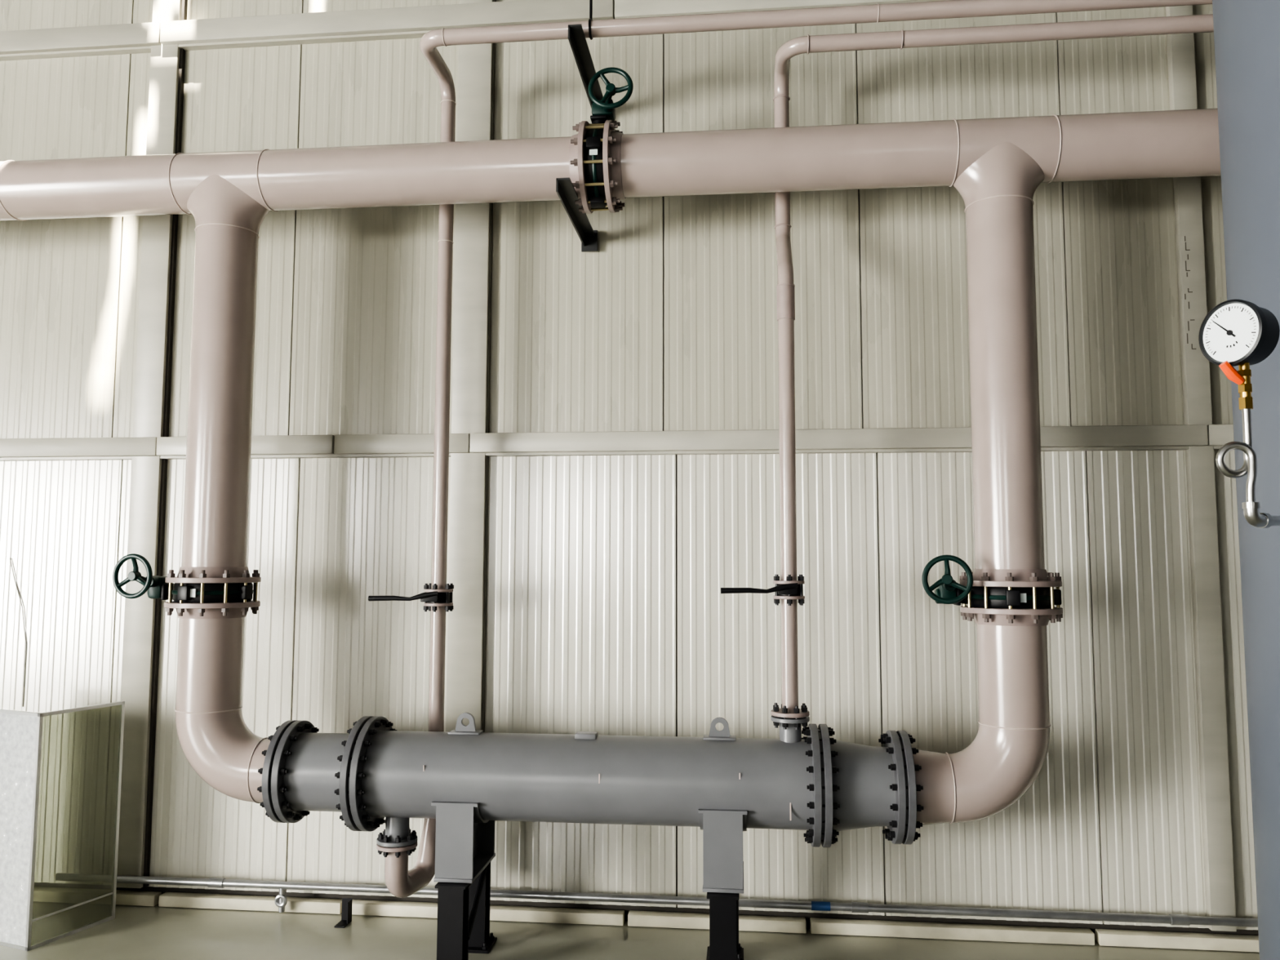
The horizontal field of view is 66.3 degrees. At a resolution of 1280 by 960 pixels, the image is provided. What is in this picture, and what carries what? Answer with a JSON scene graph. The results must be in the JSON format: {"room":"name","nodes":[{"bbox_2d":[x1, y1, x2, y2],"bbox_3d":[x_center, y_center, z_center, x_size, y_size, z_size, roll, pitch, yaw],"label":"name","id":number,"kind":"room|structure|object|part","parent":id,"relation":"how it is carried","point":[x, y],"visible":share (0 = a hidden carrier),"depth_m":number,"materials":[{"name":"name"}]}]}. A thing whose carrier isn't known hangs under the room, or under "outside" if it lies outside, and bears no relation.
{"room":"industrial plant room","nodes":[
{"label":"industrial plant room","id":0,"kind":"room"},
{"bbox_2d":[0,901,1259,959],"bbox_3d":[-1.156,1.523,-1.522,16.400,0.100,12.400,0,-5,6],"label":"floor","id":1,"kind":"structure","parent":0,"point":[135,932],"depth_m":4.16,"materials":[{"name":"green paint"}]},
{"bbox_2d":[0,701,124,951],"bbox_3d":[-2.732,1.490,4.392,0.620,0.965,0.410,-2,-5,23],"label":"cabinet","id":2,"kind":"object","parent":1,"relation":"on","point":[20,731],"visible":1,"depth_m":4.14,"materials":[{"name":"silver metal"}]},
{"bbox_3d":[-2.810,1.474,4.209,0.600,0.945,0.004,-2,-5,23],"label":"panel","id":3,"kind":"part","parent":2,"relation":"part of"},
{"bbox_2d":[334,897,352,928],"bbox_3d":[-1.319,1.924,4.356,0.045,0.100,0.083,0,-5,6],"label":"bracket","id":4,"kind":"object","parent":1,"relation":"on","point":[346,918],"visible":1,"depth_m":4.38,"materials":[{"name":"black metal"}]},
{"bbox_2d":[431,800,497,959],"bbox_3d":[-0.708,1.609,3.974,0.185,0.666,0.480,0,-5,6],"label":"support stand","id":5,"kind":"object","parent":1,"relation":"on","point":[464,842],"visible":0.96,"depth_m":3.82,"materials":[{"name":"grey paint"}]},
{"bbox_2d":[257,712,923,847],"bbox_3d":[-0.218,1.211,3.956,2.592,0.534,0.464,0,-5,6],"label":"shell","id":6,"kind":"object","parent":5,"relation":"on","point":[821,785],"visible":0.97,"depth_m":3.82,"materials":[{"name":"grey paint"}]},
{"bbox_2d":[770,13,1213,729],"bbox_3d":[2.272,-0.434,3.920,3.496,2.833,0.346,0,-5,6],"label":"pipe","id":7,"kind":"object","parent":6,"relation":"on","point":[785,288],"visible":0.97,"depth_m":3.96,"materials":[{"name":"metal"}]},
{"bbox_2d":[720,574,804,605],"bbox_3d":[0.492,0.439,3.914,0.333,0.122,0.197,0,-5,6],"label":"valve","id":8,"kind":"object","parent":7,"relation":"attached to","point":[788,589],"visible":0.99,"depth_m":3.87,"materials":[{"name":"beige paint"}]},
{"bbox_3d":[0.467,0.424,3.833,0.302,0.043,0.025,0,-5,4],"label":"lever","id":9,"kind":"part","parent":8,"relation":"part of","materials":[{"name":"black paint"}]},
{"bbox_2d":[54,872,1257,927],"bbox_3d":[0.558,1.880,4.231,6.600,0.136,0.042,0,-5,6],"label":"conduit pipe","id":10,"kind":"object","parent":1,"relation":"on","point":[281,900],"visible":1,"depth_m":4.25,"materials":[{"name":"grey metal"}]},
{"bbox_2d":[697,808,746,959],"bbox_3d":[0.332,1.602,3.865,0.185,0.666,0.480,0,-5,6],"label":"support stand","id":11,"kind":"object","parent":1,"relation":"on","point":[722,829],"visible":0.91,"depth_m":3.70,"materials":[{"name":"grey paint"}]},
{"bbox_2d":[1212,0,1279,959],"bbox_3d":[1.995,-1.011,2.207,1.200,5.600,1.200,0,-5,6],"label":"column","id":12,"kind":"structure","parent":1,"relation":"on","point":[1246,33],"depth_m":2.22,"materials":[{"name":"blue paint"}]},
{"bbox_2d":[1198,299,1279,528],"bbox_3d":[1.266,-0.119,1.914,0.388,0.431,0.126,3,-5,-27],"label":"pressure gauge","id":13,"kind":"object","parent":12,"relation":"attached to","point":[1241,333],"visible":1,"depth_m":1.83,"materials":[{"name":"black"}]},
{"bbox_3d":[1.113,-0.202,1.842,0.044,0.046,0.021,0,-5,6],"label":"orange handle","id":14,"kind":"part","parent":13,"relation":"part of","materials":[{"name":"orange plastic"}]},
{"bbox_2d":[34,882,1258,940],"bbox_3d":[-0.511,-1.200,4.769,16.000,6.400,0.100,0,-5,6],"label":"pipe","id":15,"kind":"object","parent":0,"point":[1092,926],"visible":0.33,"depth_m":4.37,"materials":[{"name":"grey metal"}]},
{"bbox_2d":[0,0,1233,439],"bbox_3d":[-0.342,-2.278,4.779,17.290,4.250,0.012,0,-5,6],"label":"cladding","id":16,"kind":"object","parent":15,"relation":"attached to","point":[671,324],"depth_m":4.65,"materials":[{"name":"grey metal"}]},
{"bbox_2d":[116,0,182,888],"bbox_3d":[-2.398,-1.235,4.879,0.145,6.320,0.044,0,-5,6],"label":"column","id":17,"kind":"structure","parent":16,"relation":"attached to","point":[157,232],"depth_m":4.75,"materials":[{"name":"metal"}]},
{"bbox_2d":[142,0,187,887],"bbox_3d":[-2.318,-1.235,4.880,0.014,6.320,0.024,0,-5,6],"label":"post shadow gap","id":18,"kind":"object","parent":17,"relation":"attached to","point":[184,2],"visible":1,"depth_m":4.77,"materials":[{"name":"grey"}]},
{"bbox_2d":[445,0,493,731],"bbox_3d":[-0.802,-1.246,4.711,0.165,6.320,0.044,0,-5,6],"label":"column","id":19,"kind":"structure","parent":16,"relation":"attached to","point":[464,664],"depth_m":4.61,"materials":[{"name":"metal"}]},
{"bbox_2d":[481,0,496,732],"bbox_3d":[-0.715,-1.245,4.712,0.007,6.320,0.024,0,-5,6],"label":"post shadow gap","id":20,"kind":"object","parent":19,"relation":"attached to","point":[494,44],"visible":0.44,"depth_m":4.62,"materials":[{"name":"grey"}]},
{"bbox_2d":[0,0,946,61],"bbox_3d":[-0.520,-2.254,4.754,15.980,0.122,0.071,0,-5,6],"label":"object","id":21,"kind":"object","parent":16,"relation":"attached to","point":[411,22],"visible":0.85,"depth_m":4.83,"materials":[{"name":"metal"}]},
{"bbox_2d":[555,177,597,252],"bbox_3d":[-0.273,-1.159,4.306,0.075,0.100,0.720,0,-5,6],"label":"support bracket","id":22,"kind":"object","parent":16,"relation":"attached to","point":[565,189],"visible":0.98,"depth_m":4.33,"materials":[{"name":"metal"}]},
{"bbox_2d":[0,107,1221,825],"bbox_3d":[-0.077,-0.085,4.052,8.200,2.878,0.376,0,-5,6],"label":"painted process pipework","id":23,"kind":"object","parent":22,"relation":"attached to","point":[997,166],"visible":0.94,"depth_m":4.00,"materials":[{"name":"beige paint"}]},
{"bbox_2d":[112,553,259,616],"bbox_3d":[-1.913,0.446,4.201,0.546,0.256,0.366,0,-5,6],"label":"valve","id":24,"kind":"object","parent":23,"relation":"on","point":[156,587],"visible":0.88,"depth_m":4.07,"materials":[{"name":"black paint"}]},
{"bbox_3d":[-1.841,0.465,4.027,0.030,0.034,0.006,0,-5,6],"label":"label plate","id":25,"kind":"part","parent":24,"relation":"part of","materials":[{"name":"grey metal"}]},
{"bbox_2d":[570,66,633,213],"bbox_3d":[-0.139,-1.420,4.173,0.256,0.546,0.366,0,-5,6],"label":"valve","id":26,"kind":"object","parent":23,"relation":"on","point":[602,110],"visible":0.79,"depth_m":4.04,"materials":[{"name":"black paint"}]},
{"bbox_3d":[-0.190,-1.344,4.008,0.034,0.030,0.006,0,-5,6],"label":"label plate","id":27,"kind":"part","parent":26,"relation":"part of","materials":[{"name":"grey"}]},
{"bbox_2d":[921,555,1062,623],"bbox_3d":[1.364,0.424,3.856,0.546,0.256,0.366,0,-5,6],"label":"valve","id":28,"kind":"object","parent":23,"relation":"on","point":[948,591],"visible":0.88,"depth_m":3.72,"materials":[{"name":"black paint"}]},
{"bbox_3d":[1.436,0.443,3.682,0.030,0.034,0.006,0,-5,6],"label":"label plate","id":29,"kind":"part","parent":28,"relation":"part of","materials":[{"name":"grey metal"}]},
{"bbox_2d":[568,0,603,108],"bbox_3d":[-0.213,-2.567,4.400,0.085,1.680,0.761,0,-5,5],"label":"support bracket","id":30,"kind":"object","parent":16,"relation":"attached to","point":[576,37],"visible":0.79,"depth_m":4.16,"materials":[{"name":"metal"}]},
{"bbox_3d":[-0.202,-2.627,4.122,0.012,1.607,0.082,0,-5,6],"label":"hanger rod","id":31,"kind":"part","parent":30,"relation":"part of","materials":[{"name":"black paint"}]},
{"bbox_2d":[376,0,1212,897],"bbox_3d":[1.467,-0.095,3.926,5.102,3.618,0.463,0,-5,6],"label":"pipe","id":32,"kind":"object","parent":30,"relation":"attached to","point":[401,882],"visible":0.88,"depth_m":4.06,"materials":[{"name":"beige metal"}]},
{"bbox_2d":[368,582,453,612],"bbox_3d":[-0.992,0.514,4.287,0.333,0.122,0.197,0,-5,6],"label":"valve","id":33,"kind":"object","parent":32,"relation":"attached to","point":[434,597],"visible":0.96,"depth_m":4.25,"materials":[{"name":"beige paint"}]},
{"bbox_3d":[-1.017,0.499,4.206,0.302,0.043,0.025,0,-5,4],"label":"lever","id":34,"kind":"part","parent":33,"relation":"part of","materials":[{"name":"black paint"}]},
{"bbox_2d":[1165,4,1236,931],"bbox_3d":[2.443,-1.267,4.369,0.100,6.320,0.044,0,-5,6],"label":"column","id":35,"kind":"structure","parent":16,"relation":"attached to","point":[1196,380],"depth_m":4.22,"materials":[{"name":"metal"}]},
{"bbox_2d":[1184,235,1195,349],"bbox_3d":[2.417,-0.826,4.312,0.038,0.509,0.002,0,-5,6],"label":"paint","id":36,"kind":"object","parent":35,"relation":"attached to","point":[1184,236],"visible":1,"depth_m":4.31,"materials":[{"name":"grey"}]},
{"bbox_2d":[0,449,1257,929],"bbox_3d":[-0.289,0.873,4.503,17.290,2.075,0.012,0,-5,6],"label":"cladding","id":37,"kind":"object","parent":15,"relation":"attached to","point":[608,614],"visible":0.57,"depth_m":4.46,"materials":[{"name":"grey metal"}]},
{"bbox_2d":[9,557,26,706],"bbox_3d":[-3.055,0.743,4.797,0.115,0.721,0.005,0,-5,6],"label":"cable","id":38,"kind":"object","parent":37,"relation":"attached to","point":[10,557],"visible":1,"depth_m":4.79,"materials":[{"name":"grey plastic"}]},
{"bbox_2d":[0,424,1234,461],"bbox_3d":[-0.525,-0.167,4.575,15.980,0.102,0.072,0,-5,6],"label":"rail","id":39,"kind":"object","parent":37,"relation":"attached to","point":[1179,437],"visible":0.94,"depth_m":4.50,"materials":[{"name":"metal"}]},
{"bbox_2d":[33,886,1259,951],"bbox_3d":[-0.534,1.953,4.410,15.930,0.050,0.060,0,-5,6],"label":"baseboard","id":40,"kind":"structure","parent":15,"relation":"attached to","point":[1006,933],"depth_m":4.31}
]}

